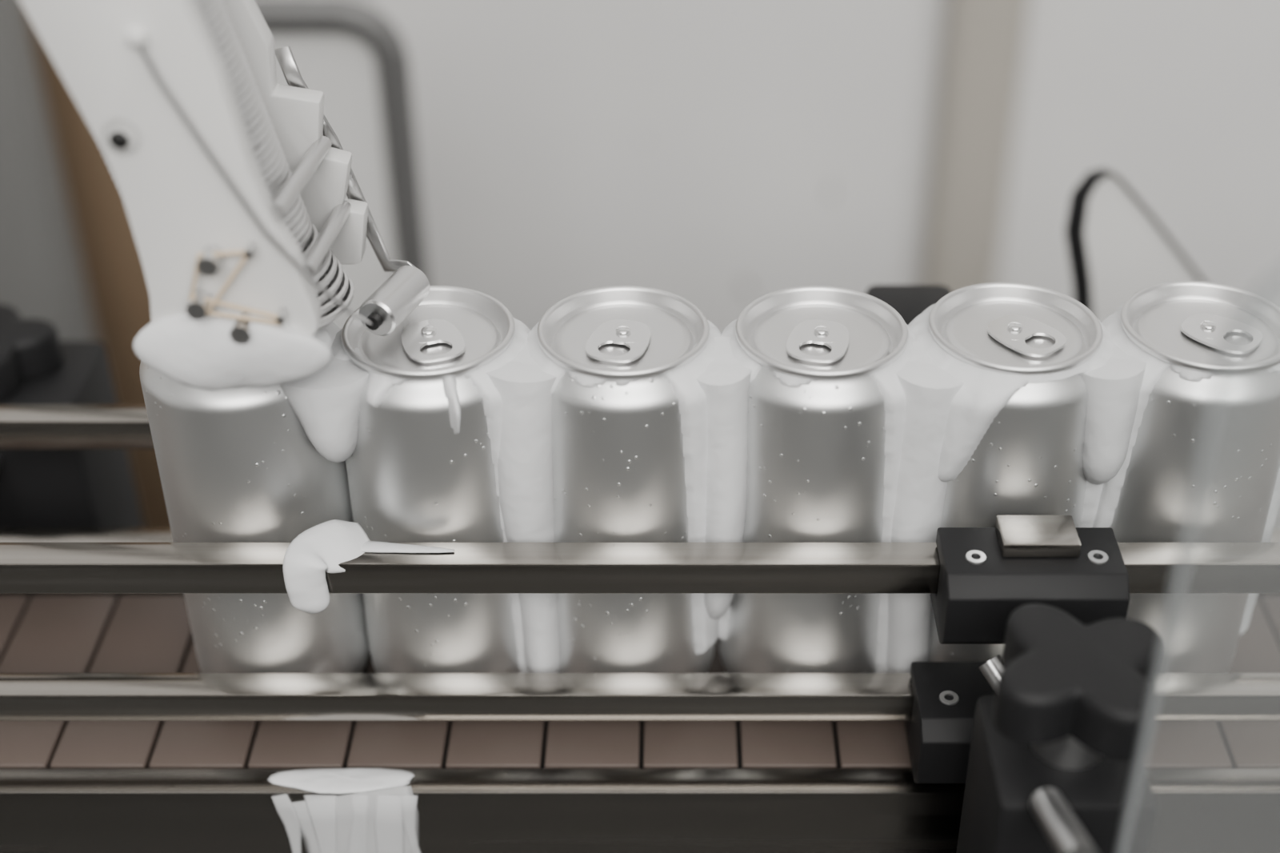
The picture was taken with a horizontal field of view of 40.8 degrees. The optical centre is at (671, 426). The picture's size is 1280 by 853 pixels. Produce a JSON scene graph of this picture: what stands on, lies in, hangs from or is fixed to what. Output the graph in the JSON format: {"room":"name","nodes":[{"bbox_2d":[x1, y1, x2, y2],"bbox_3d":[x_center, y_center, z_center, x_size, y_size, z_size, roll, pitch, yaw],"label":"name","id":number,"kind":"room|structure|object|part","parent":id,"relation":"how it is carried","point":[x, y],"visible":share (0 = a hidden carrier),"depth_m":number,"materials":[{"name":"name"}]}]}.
{"room":"beverage canning factory","nodes":[
{"label":"beverage canning factory","id":0,"kind":"room"},
{"bbox_2d":[357,0,1279,333],"bbox_3d":[-0.011,-0.876,1.039,6.000,3.000,0.100,0,34,0],"label":"wall","id":1,"kind":"structure","parent":0,"point":[719,156],"depth_m":1.41,"materials":[{"name":"paint"}]},
{"label":"floor","id":2,"kind":"structure","parent":0,"visible":0},
{"bbox_2d":[0,0,98,340],"bbox_3d":[-0.422,-0.225,1.056,0.120,1.902,0.120,0,34,0],"label":"wall","id":3,"kind":"structure","parent":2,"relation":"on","point":[42,275],"depth_m":1.09,"materials":[{"name":"grey paint"}]},
{"bbox_2d":[28,17,170,527],"bbox_3d":[-0.766,-0.037,1.370,0.800,1.200,0.128,0,34,0],"label":"wooden post","id":4,"kind":"object","parent":2,"relation":"on","point":[118,290],"visible":0.02,"depth_m":1.24,"materials":[{"name":"brown wood"}]},
{"bbox_2d":[255,0,428,329],"bbox_3d":[-0.209,0.185,1.236,0.121,1.019,0.030,0,34,0],"label":"guard","id":5,"kind":"object","parent":2,"relation":"on","point":[349,51],"visible":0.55,"depth_m":0.99,"materials":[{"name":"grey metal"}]},
{"bbox_2d":[0,404,1279,852],"bbox_3d":[-0.027,0.428,0.893,2.432,1.001,0.128,0,34,0],"label":"conveyor","id":6,"kind":"object","parent":2,"relation":"on","point":[114,738],"visible":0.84,"depth_m":0.62,"materials":[{"name":"brown metal"}]},
{"bbox_2d":[0,304,143,527],"bbox_3d":[-0.291,0.072,0.774,0.085,0.244,0.095,0,34,0],"label":"clamp","id":7,"kind":"object","parent":6,"relation":"attached to","point":[40,488],"visible":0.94,"depth_m":0.73,"materials":[{"name":"black plastic"}]},
{"bbox_3d":[-0.287,-0.032,0.728,0.054,0.018,0.054,-7,35,-10],"label":"star knob","id":8,"kind":"part","parent":7,"relation":"part of","materials":[{"name":"black plastic"}]},
{"bbox_2d":[139,321,370,672],"bbox_3d":[-0.140,0.031,0.627,0.083,0.157,0.068,0,34,0],"label":"beverage can","id":9,"kind":"object","parent":6,"relation":"on","point":[258,464],"visible":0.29,"depth_m":0.59,"materials":[{"name":"silver metal"}]},
{"bbox_2d":[19,0,429,390],"bbox_3d":[-0.163,-0.173,0.484,0.160,0.346,0.094,0,34,0],"label":"robotic arm","id":10,"kind":"object","parent":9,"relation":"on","point":[233,182],"visible":1,"depth_m":0.52,"materials":[{"name":"white plastic"}]},
{"bbox_2d":[108,131,128,149],"bbox_3d":[-0.159,-0.083,0.496,0.006,0.006,0.001,0,34,0],"label":"screw","id":11,"kind":"object","parent":10,"relation":"attached to","point":[118,140],"depth_m":0.50,"materials":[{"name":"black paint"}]},
{"bbox_3d":[-0.149,-0.081,0.506,0.079,0.145,0.010,0,34,0],"label":"plate","id":12,"kind":"part","parent":10,"relation":"part of","materials":[{"name":"white plastic"}]},
{"bbox_3d":[-0.150,-0.111,0.574,0.088,0.125,0.010,0,34,0],"label":"plate","id":13,"kind":"part","parent":10,"relation":"part of","materials":[{"name":"white plastic"}]},
{"bbox_3d":[-0.119,-0.080,0.551,0.007,0.016,0.073,0,34,0],"label":"retaining rod","id":14,"kind":"part","parent":10,"relation":"part of","materials":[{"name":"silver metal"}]},
{"bbox_3d":[-0.113,-0.062,0.563,0.007,0.020,0.073,0,34,0],"label":"retaining rod","id":15,"kind":"part","parent":10,"relation":"part of","materials":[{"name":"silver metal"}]},
{"bbox_3d":[-0.120,0.128,0.621,0.053,0.004,0.013,0,34,0],"label":"foam frame","id":16,"kind":"part","parent":6,"relation":"part of","materials":[{"name":"white"}]},
{"bbox_2d":[331,285,559,672],"bbox_3d":[-0.077,0.031,0.626,0.086,0.157,0.070,0,34,0],"label":"beverage can","id":17,"kind":"object","parent":6,"relation":"on","point":[454,442],"visible":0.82,"depth_m":0.58,"materials":[{"name":"silver metal"}]},
{"bbox_2d":[526,285,751,672],"bbox_3d":[-0.013,0.031,0.627,0.082,0.157,0.068,0,34,0],"label":"beverage can","id":18,"kind":"object","parent":6,"relation":"on","point":[650,398],"visible":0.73,"depth_m":0.58,"materials":[{"name":"silver metal"}]},
{"bbox_3d":[-0.011,0.131,0.762,2.400,0.161,0.012,0,34,0],"label":"frame","id":19,"kind":"part","parent":6,"relation":"part of","materials":[{"name":"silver metal"}]},
{"bbox_3d":[-0.011,0.195,0.667,2.400,0.161,0.012,0,34,0],"label":"frame","id":20,"kind":"part","parent":6,"relation":"part of","materials":[{"name":"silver metal"}]},
{"bbox_2d":[717,285,963,672],"bbox_3d":[0.057,0.031,0.627,0.087,0.157,0.068,0,34,0],"label":"beverage can","id":21,"kind":"object","parent":6,"relation":"on","point":[848,412],"visible":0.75,"depth_m":0.59,"materials":[{"name":"silver metal"}]},
{"bbox_2d":[865,284,951,324],"bbox_3d":[0.095,0.063,0.759,0.048,0.276,0.080,0,34,0],"label":"clamp","id":22,"kind":"object","parent":6,"relation":"attached to","point":[910,301],"visible":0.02,"depth_m":0.68,"materials":[{"name":"black plastic"}]},
{"bbox_2d":[908,282,1146,661],"bbox_3d":[0.118,0.029,0.630,0.081,0.157,0.074,0,34,0],"label":"beverage can","id":23,"kind":"object","parent":6,"relation":"on","point":[1042,415],"visible":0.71,"depth_m":0.58,"materials":[{"name":"silver metal"}]},
{"bbox_2d":[904,515,1159,852],"bbox_3d":[0.118,0.186,0.604,0.064,0.296,0.137,0,34,0],"label":"clamp","id":24,"kind":"object","parent":6,"relation":"attached to","point":[1042,738],"visible":0.98,"depth_m":0.53,"materials":[{"name":"black plastic"}]},
{"bbox_3d":[0.112,0.088,0.567,0.020,0.021,0.022,0,34,0],"label":"clamp rod","id":25,"kind":"part","parent":24,"relation":"part of","materials":[{"name":"silver metal"}]},
{"bbox_3d":[0.112,0.116,0.494,0.013,0.019,0.034,0,34,0],"label":"clamp rod","id":26,"kind":"part","parent":24,"relation":"part of","materials":[{"name":"silver metal"}]},
{"bbox_3d":[0.122,0.075,0.518,0.058,0.018,0.058,-18,38,-24],"label":"star knob","id":27,"kind":"part","parent":24,"relation":"part of","materials":[{"name":"black plastic"}]},
{"bbox_2d":[1092,280,1279,672],"bbox_3d":[0.183,0.029,0.630,0.075,0.157,0.068,0,34,0],"label":"beverage can","id":28,"kind":"object","parent":6,"relation":"on","point":[1179,329],"visible":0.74,"depth_m":0.59,"materials":[{"name":"silver metal"}]},
{"bbox_2d":[919,0,1030,291],"bbox_3d":[0.242,-0.834,0.977,0.060,3.000,0.050,0,34,0],"label":"column","id":29,"kind":"structure","parent":2,"relation":"on","point":[982,46],"depth_m":1.36,"materials":[{"name":"beige paint"}]},
{"bbox_2d":[1064,167,1279,527],"bbox_3d":[0.320,0.295,1.081,0.272,1.012,0.032,-3,34,-4],"label":"cover plate","id":30,"kind":"object","parent":2,"relation":"on","point":[1118,248],"visible":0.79,"depth_m":0.81,"materials":[{"name":"white"}]},
{"bbox_3d":[0.234,-0.087,0.810,0.067,0.074,0.002,0,34,0],"label":"trim","id":31,"kind":"part","parent":30,"relation":"part of","materials":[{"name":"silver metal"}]},
{"bbox_2d":[1115,270,1279,852],"bbox_3d":[0.455,0.455,0.676,0.668,1.200,0.039,0,34,0],"label":"guard","id":32,"kind":"object","parent":2,"relation":"on","point":[1271,286],"visible":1,"depth_m":0.41,"materials":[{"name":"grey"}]}
]}

